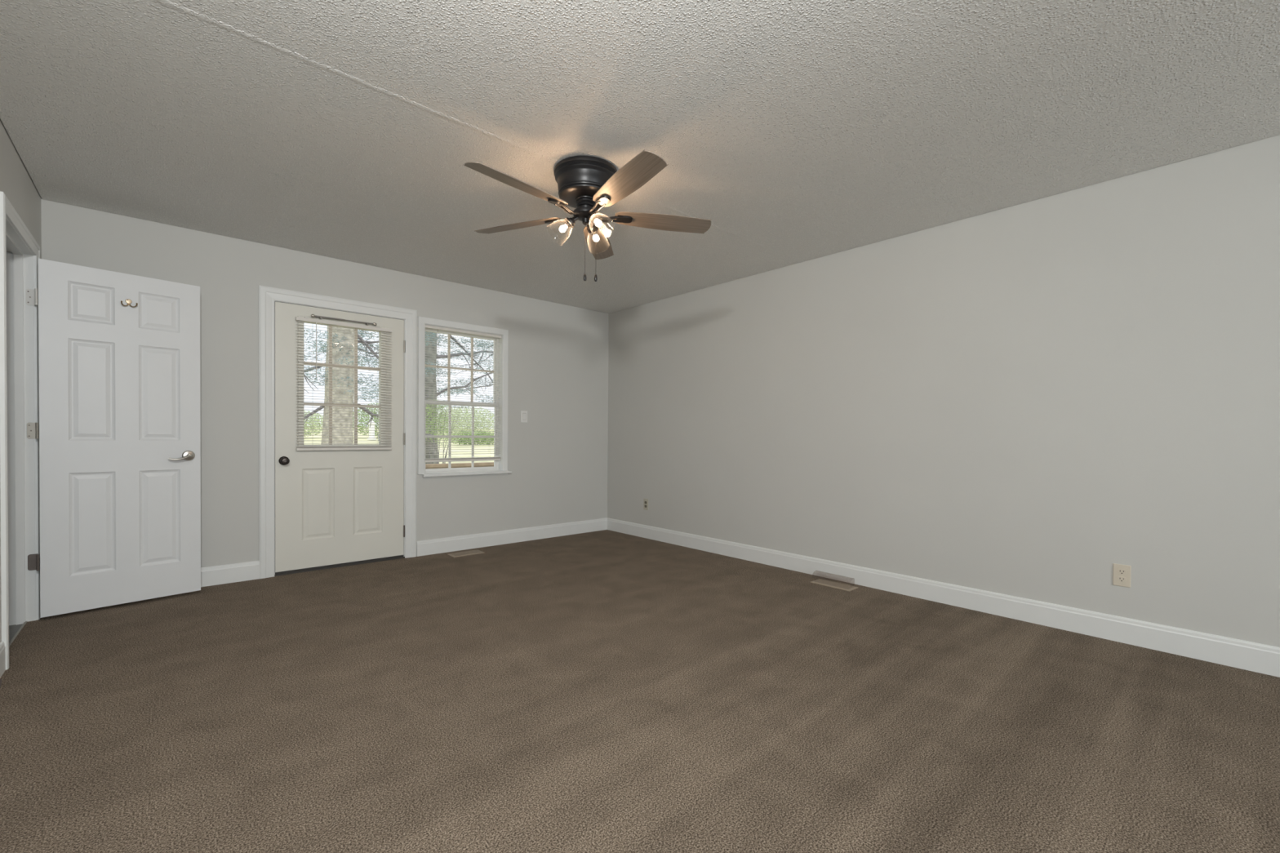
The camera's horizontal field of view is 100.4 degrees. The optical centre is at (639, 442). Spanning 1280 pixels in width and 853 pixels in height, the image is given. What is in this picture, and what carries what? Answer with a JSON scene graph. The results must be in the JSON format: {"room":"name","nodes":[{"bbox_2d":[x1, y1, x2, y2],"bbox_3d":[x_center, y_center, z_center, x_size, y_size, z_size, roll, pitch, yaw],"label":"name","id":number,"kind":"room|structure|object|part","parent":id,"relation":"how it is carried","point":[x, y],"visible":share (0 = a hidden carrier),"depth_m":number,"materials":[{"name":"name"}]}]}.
{"room":"empty living room","nodes":[
{"label":"empty living room","id":0,"kind":"room"},
{"bbox_2d":[0,118,41,642],"bbox_3d":[-0.610,-0.119,-0.220,0.130,2.560,9.000,0,1,-42],"label":"wall","id":1,"kind":"structure","parent":0,"point":[16,183],"depth_m":2.63,"materials":[{"name":"paint"}]},
{"bbox_2d":[0,641,5,678],"bbox_3d":[-0.564,0.995,-0.158,0.014,0.132,9.000,0,1,-42],"label":"baseboard","id":2,"kind":"structure","parent":1,"relation":"attached to","point":[2,648],"depth_m":2.33,"materials":[{"name":"white wood"}]},
{"bbox_2d":[0,191,40,670],"bbox_3d":[-3.171,-0.050,2.658,0.148,2.122,0.923,0,1,-42],"label":"door frame","id":3,"kind":"structure","parent":1,"relation":"attached to","point":[20,252],"depth_m":2.94,"materials":[{"name":"white wood"}]},
{"bbox_2d":[26,257,200,617],"bbox_3d":[-3.147,-0.023,3.237,0.143,2.002,0.752,1,1,39],"label":"door","id":4,"kind":"structure","parent":1,"relation":"in","point":[119,406],"depth_m":3.20,"materials":[{"name":"white wood"}]},
{"bbox_2d":[120,298,137,307],"bbox_3d":[-3.094,-0.847,3.230,0.032,0.049,0.076,1,1,39],"label":"coat hook","id":5,"kind":"object","parent":4,"relation":"attached to","point":[128,301],"visible":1,"depth_m":3.24,"materials":[{"name":"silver metal"}]},
{"bbox_3d":[-3.104,-0.857,3.239,0.005,0.029,0.029,1,1,39],"label":"plate","id":6,"kind":"part","parent":5,"relation":"part of","materials":[{"name":"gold metal"}]},
{"bbox_3d":[-2.939,0.086,3.424,0.054,0.066,0.139,1,1,39],"label":"lever handle","id":7,"kind":"part","parent":4,"relation":"part of","materials":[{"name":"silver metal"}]},
{"bbox_2d":[40,196,608,567],"bbox_3d":[-2.005,-0.191,4.655,4.548,2.560,0.130,0,1,-42],"label":"wall","id":8,"kind":"structure","parent":0,"point":[558,353],"depth_m":4.35,"materials":[{"name":"paint"}]},
{"bbox_2d":[258,284,417,578],"bbox_3d":[-2.395,-0.075,4.296,1.115,2.132,0.148,0,1,-42],"label":"door frame","id":9,"kind":"structure","parent":8,"relation":"attached to","point":[267,295],"depth_m":3.95,"materials":[{"name":"white wood"}]},
{"bbox_2d":[274,555,404,576],"bbox_3d":[-2.426,1.003,4.334,0.950,0.074,0.182,0,1,-42],"label":"threshold","id":10,"kind":"object","parent":8,"relation":"attached to","point":[346,564],"visible":0.36,"depth_m":4.24,"materials":[{"name":"black metal"}]},
{"bbox_2d":[275,301,405,572],"bbox_3d":[-2.352,-0.039,4.252,0.925,2.006,0.118,0,1,-42],"label":"door","id":11,"kind":"structure","parent":8,"relation":"in","point":[332,507],"depth_m":4.21,"materials":[{"name":"white wood"}]},
{"bbox_3d":[-2.639,0.136,3.963,0.066,0.066,0.066,0,1,-42],"label":"knob","id":12,"kind":"part","parent":11,"relation":"part of","materials":[{"name":"brown metal"}]},
{"bbox_3d":[-2.372,-0.454,4.263,0.626,1.016,0.062,0,1,-42],"label":"glass frame","id":13,"kind":"part","parent":11,"relation":"part of","materials":[{"name":"clear glass"}]},
{"bbox_2d":[295,316,391,450],"bbox_3d":[-2.328,-0.444,4.231,0.681,1.008,0.040,0,1,-42],"label":"window blind","id":14,"kind":"object","parent":11,"relation":"attached to","point":[313,447],"visible":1,"depth_m":4.20,"materials":[{"name":"plastic"}]},
{"bbox_3d":[-2.503,-0.435,4.079,0.001,0.979,0.028,0,1,-42],"label":"ladder cord","id":15,"kind":"part","parent":14,"relation":"part of","materials":[{"name":"white fabric"}]},
{"bbox_3d":[-2.334,0.051,4.239,0.677,0.019,0.025,0,1,-42],"label":"rail","id":16,"kind":"part","parent":14,"relation":"part of","materials":[{"name":"plastic"}]},
{"bbox_2d":[311,314,377,325],"bbox_3d":[-2.337,-0.961,4.218,0.468,0.034,0.057,0,1,-42],"label":"curtain rod","id":17,"kind":"object","parent":11,"relation":"attached to","point":[312,315],"visible":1,"depth_m":4.18,"materials":[{"name":"metal"}]},
{"bbox_3d":[-2.326,-0.966,4.205,0.410,0.012,0.012,0,1,-42],"label":"rod","id":18,"kind":"part","parent":17,"relation":"part of","materials":[{"name":"metal"}]},
{"bbox_2d":[200,517,607,586],"bbox_3d":[-1.965,0.924,4.615,4.288,0.132,0.014,0,1,-42],"label":"baseboard","id":19,"kind":"structure","parent":8,"relation":"attached to","point":[248,571],"depth_m":4.92,"materials":[{"name":"white wood"}]},
{"bbox_2d":[417,315,511,478],"bbox_3d":[-1.628,-0.391,4.952,0.877,1.407,0.182,0,1,-42],"label":"window","id":20,"kind":"structure","parent":8,"relation":"in","point":[500,467],"depth_m":4.99,"materials":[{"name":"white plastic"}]},
{"bbox_3d":[-1.679,-0.683,4.994,0.695,0.670,0.022,0,1,-42],"label":"sash","id":21,"kind":"part","parent":20,"relation":"part of","materials":[{"name":"clear glass"}]},
{"bbox_3d":[-1.668,-0.060,4.985,0.695,0.644,0.022,0,1,-42],"label":"sash","id":22,"kind":"part","parent":20,"relation":"part of","materials":[{"name":"white plastic"}]},
{"bbox_2d":[424,324,501,462],"bbox_3d":[-1.623,-0.432,4.938,0.731,1.211,0.037,0,1,-42],"label":"window blind","id":23,"kind":"object","parent":20,"relation":"attached to","point":[470,459],"visible":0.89,"depth_m":4.92,"materials":[{"name":"plastic"}]},
{"bbox_3d":[-1.812,-0.424,4.776,0.001,1.185,0.028,0,1,-42],"label":"ladder cord","id":24,"kind":"part","parent":23,"relation":"part of","materials":[{"name":"white fabric"}]},
{"bbox_3d":[-1.631,0.164,4.949,0.727,0.019,0.025,0,1,-42],"label":"rail","id":25,"kind":"part","parent":23,"relation":"part of","materials":[{"name":"plastic"}]},
{"bbox_3d":[-1.441,-0.425,5.107,0.001,1.185,0.028,0,1,-42],"label":"ladder cord","id":26,"kind":"part","parent":23,"relation":"part of","materials":[{"name":"white fabric"}]},
{"bbox_3d":[-1.601,0.286,4.951,0.842,0.022,0.124,0,1,-42],"label":"sill","id":27,"kind":"part","parent":20,"relation":"part of","materials":[{"name":"white wood"}]},
{"bbox_2d":[520,410,527,422],"bbox_3d":[-1.154,-0.260,5.321,0.072,0.116,0.008,0,1,-42],"label":"light switch","id":28,"kind":"object","parent":8,"relation":"attached to","point":[523,413],"visible":1,"depth_m":5.32,"materials":[{"name":"plastic"}]},
{"bbox_2d":[0,529,1279,852],"bbox_3d":[0.526,1.106,0.906,5.518,0.100,9.130,0,1,-42],"label":"floor","id":29,"kind":"structure","parent":0,"point":[605,691],"depth_m":1.98,"materials":[{"name":"carpet"}]},
{"bbox_2d":[8,621,26,646],"bbox_3d":[-3.164,1.006,2.684,0.010,0.010,0.773,0,1,-42],"label":"transition strip","id":30,"kind":"object","parent":29,"relation":"on","point":[25,622],"visible":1,"depth_m":2.79,"materials":[{"name":"silver metal"}]},
{"bbox_2d":[446,550,484,557],"bbox_3d":[-1.549,0.986,4.748,0.285,0.009,0.150,0,1,-42],"label":"floor vent","id":31,"kind":"object","parent":29,"relation":"in","point":[472,552],"visible":1,"depth_m":4.72,"materials":[{"name":"beige metal"}]},
{"bbox_2d":[449,550,480,555],"bbox_3d":[-1.549,0.985,4.748,0.249,0.005,0.114,0,1,-42],"label":"grille","id":32,"kind":"object","parent":31,"relation":"attached to","point":[473,552],"depth_m":4.74,"materials":[{"name":"beige metal"}]},
{"bbox_2d":[809,578,858,591],"bbox_3d":[1.393,1.020,3.832,0.135,0.009,0.300,0,1,-42],"label":"floor vent","id":33,"kind":"object","parent":29,"relation":"in","point":[821,582],"visible":1,"depth_m":3.81,"materials":[{"name":"beige metal"}]},
{"bbox_2d":[813,579,853,589],"bbox_3d":[1.393,1.020,3.832,0.099,0.005,0.264,0,1,-42],"label":"grille","id":34,"kind":"object","parent":33,"relation":"attached to","point":[821,582],"depth_m":3.82,"materials":[{"name":"beige metal"}]},
{"bbox_2d":[0,0,1279,313],"bbox_3d":[1.047,-1.434,1.235,4.548,0.102,9.260,0,1,-42],"label":"ceiling","id":35,"kind":"structure","parent":0,"point":[803,130],"depth_m":2.29,"materials":[{"name":"white paint"}]},
{"bbox_2d":[462,149,711,281],"bbox_3d":[-0.291,-1.127,2.748,1.304,0.574,1.312,0,1,-42],"label":"ceiling fan","id":36,"kind":"object","parent":35,"relation":"hanging from","point":[585,184],"visible":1,"depth_m":2.67,"materials":[{"name":"brown wood"}]},
{"bbox_3d":[-0.555,-1.190,2.465,0.134,0.005,0.535,19,12,39],"label":"blade","id":37,"kind":"part","parent":36,"relation":"part of","materials":[{"name":"brown wood"}]},
{"bbox_3d":[-0.669,-1.197,2.945,0.535,0.005,0.134,1,14,23],"label":"blade","id":38,"kind":"part","parent":36,"relation":"part of","materials":[{"name":"brown wood"}]},
{"bbox_3d":[-0.399,-1.112,2.769,0.039,0.040,0.035,0,1,-42],"label":"bulb","id":39,"kind":"part","parent":36,"relation":"part of","materials":[{"name":"white glass"}]},
{"bbox_3d":[-0.287,-1.016,2.785,0.002,0.272,0.002,0,1,-42],"label":"pull chain","id":40,"kind":"part","parent":36,"relation":"part of","materials":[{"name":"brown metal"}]},
{"bbox_3d":[-0.240,-1.112,2.893,0.040,0.040,0.034,0,1,-42],"label":"bulb","id":41,"kind":"part","parent":36,"relation":"part of","materials":[{"name":"white glass"}]},
{"bbox_3d":[-0.212,-1.109,2.693,0.033,0.040,0.042,0,1,-42],"label":"bulb","id":42,"kind":"part","parent":36,"relation":"part of","materials":[{"name":"white glass"}]},
{"bbox_3d":[-0.248,-1.197,3.201,0.134,0.004,0.535,-13,0,5],"label":"blade","id":43,"kind":"part","parent":36,"relation":"part of","materials":[{"name":"brown wood"}]},
{"bbox_3d":[-0.064,-1.186,2.425,0.134,0.004,0.535,16,-7,-31],"label":"blade","id":44,"kind":"part","parent":36,"relation":"part of","materials":[{"name":"brown wood"}]},
{"bbox_3d":[0.126,-1.190,2.880,0.535,0.004,0.134,0,-13,-13],"label":"blade","id":45,"kind":"part","parent":36,"relation":"part of","materials":[{"name":"brown wood"}]},
{"bbox_2d":[607,134,1279,647],"bbox_3d":[2.684,-0.130,2.724,0.130,2.560,9.000,0,1,-42],"label":"wall","id":46,"kind":"structure","parent":0,"point":[1034,398],"depth_m":3.15,"materials":[{"name":"paint"}]},
{"bbox_2d":[643,498,648,510],"bbox_3d":[0.061,0.644,5.559,0.008,0.115,0.070,0,1,-42],"label":"wall outlet","id":47,"kind":"object","parent":46,"relation":"attached to","point":[645,500],"visible":1,"depth_m":5.55,"materials":[{"name":"plastic"}]},
{"bbox_2d":[607,517,1279,677],"bbox_3d":[2.622,0.984,2.689,0.014,0.132,9.000,0,1,-42],"label":"baseboard","id":48,"kind":"structure","parent":46,"relation":"attached to","point":[1255,657],"depth_m":3.15,"materials":[{"name":"white wood"}]},
{"bbox_2d":[1112,563,1131,587],"bbox_3d":[2.528,0.698,2.799,0.008,0.115,0.070,0,1,-42],"label":"wall outlet","id":49,"kind":"object","parent":46,"relation":"attached to","point":[1122,573],"visible":1,"depth_m":2.80,"materials":[{"name":"beige plastic"}]},
{"bbox_2d":[1117,568,1126,574],"bbox_3d":[2.527,0.678,2.797,0.003,0.027,0.034,0,1,-42],"label":"receptacle","id":50,"kind":"object","parent":49,"relation":"attached to","point":[1120,571],"depth_m":2.80,"materials":[{"name":"plastic"}]},
{"bbox_2d":[1117,576,1126,582],"bbox_3d":[2.526,0.717,2.797,0.003,0.027,0.034,0,1,-42],"label":"receptacle","id":51,"kind":"object","parent":49,"relation":"attached to","point":[1120,579],"depth_m":2.80,"materials":[{"name":"plastic"}]},
{"label":"outside","id":52,"kind":"structure","parent":0,"visible":0},
{"bbox_2d":[303,426,495,472],"bbox_3d":[-28.687,-0.658,45.229,130.000,2.790,95.000,0,1,-42],"label":"ground","id":53,"kind":"structure","parent":52,"point":[477,454],"depth_m":33.59,"materials":[{"name":"plant"}]},
{"bbox_2d":[303,410,323,436],"bbox_3d":[-26.070,-1.422,39.380,6.197,2.318,3.289,0,1,-42],"label":"bush","id":54,"kind":"object","parent":53,"relation":"on","point":[309,420],"visible":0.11,"depth_m":40.14,"materials":[{"name":"green plant"}]},
{"bbox_2d":[352,402,378,437],"bbox_3d":[-20.875,-1.832,43.992,6.205,3.114,3.305,0,1,-38],"label":"bush","id":55,"kind":"object","parent":53,"relation":"on","point":[359,410],"visible":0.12,"depth_m":42.80,"materials":[{"name":"green plant"}]},
{"bbox_2d":[303,329,438,391],"bbox_3d":[-8.800,-3.038,15.715,5.576,8.642,5.470,0,1,-42],"label":"tree","id":56,"kind":"object","parent":53,"relation":"on","point":[322,348],"visible":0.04,"depth_m":16.26,"materials":[{"name":"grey plant"}]},
{"bbox_2d":[367,420,376,439],"bbox_3d":[-20.346,-0.952,40.472,0.680,1.500,0.680,0,1,-42],"label":"post","id":57,"kind":"object","parent":53,"relation":"on","point":[372,427],"visible":0.62,"depth_m":40.30,"materials":[{"name":"white paint"}]},
{"bbox_2d":[303,325,451,457],"bbox_3d":[-4.772,-1.486,8.252,3.766,6.319,2.079,0,1,-42],"label":"tree","id":58,"kind":"object","parent":53,"relation":"on","point":[348,337],"visible":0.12,"depth_m":8.10,"materials":[{"name":"grey plant"}]},
{"bbox_2d":[425,400,448,463],"bbox_3d":[-3.836,0.281,9.917,0.603,2.188,0.459,0,1,-42],"label":"tree","id":59,"kind":"object","parent":53,"relation":"on","point":[436,417],"visible":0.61,"depth_m":9.90,"materials":[{"name":"green plant"}]},
{"bbox_2d":[436,404,463,463],"bbox_3d":[-4.521,0.176,12.110,1.045,2.209,0.805,0,1,-42],"label":"tree","id":60,"kind":"object","parent":53,"relation":"on","point":[452,427],"visible":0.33,"depth_m":12.18,"materials":[{"name":"green plant"}]},
{"bbox_3d":[-4.568,0.274,12.180,0.714,2.011,0.456,0,1,-42],"label":"stem","id":61,"kind":"part","parent":60,"relation":"part of","materials":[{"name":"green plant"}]},
{"bbox_2d":[425,331,493,473],"bbox_3d":[-3.467,-1.815,11.496,3.452,6.817,2.105,0,1,-42],"label":"tree","id":62,"kind":"object","parent":53,"relation":"on","point":[433,376],"visible":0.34,"depth_m":10.74,"materials":[{"name":"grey plant"}]},
{"bbox_2d":[425,462,493,468],"bbox_3d":[-0.891,0.822,7.907,5.500,1.140,0.156,0,1,-42],"label":"deck railing","id":63,"kind":"object","parent":53,"relation":"on","point":[483,464],"visible":0.02,"depth_m":6.61,"materials":[{"name":"brown wood"}]},
{"bbox_2d":[436,405,493,435],"bbox_3d":[-15.647,-1.830,48.665,6.265,3.072,3.295,0,1,-42],"label":"bush","id":64,"kind":"object","parent":53,"relation":"on","point":[477,422],"visible":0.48,"depth_m":48.57,"materials":[{"name":"green plant"}]},
{"bbox_2d":[437,336,493,397],"bbox_3d":[-5.710,-3.651,21.884,5.156,9.644,5.226,0,1,-3],"label":"tree","id":65,"kind":"object","parent":53,"relation":"on","point":[461,390],"visible":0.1,"depth_m":20.90,"materials":[{"name":"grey plant"}]},
{"bbox_2d":[446,430,493,445],"bbox_3d":[-11.246,-0.297,36.527,4.374,1.108,1.867,0,1,-42],"label":"shrub","id":66,"kind":"object","parent":53,"relation":"on","point":[484,433],"visible":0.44,"depth_m":36.29,"materials":[{"name":"green plant"}]}
]}

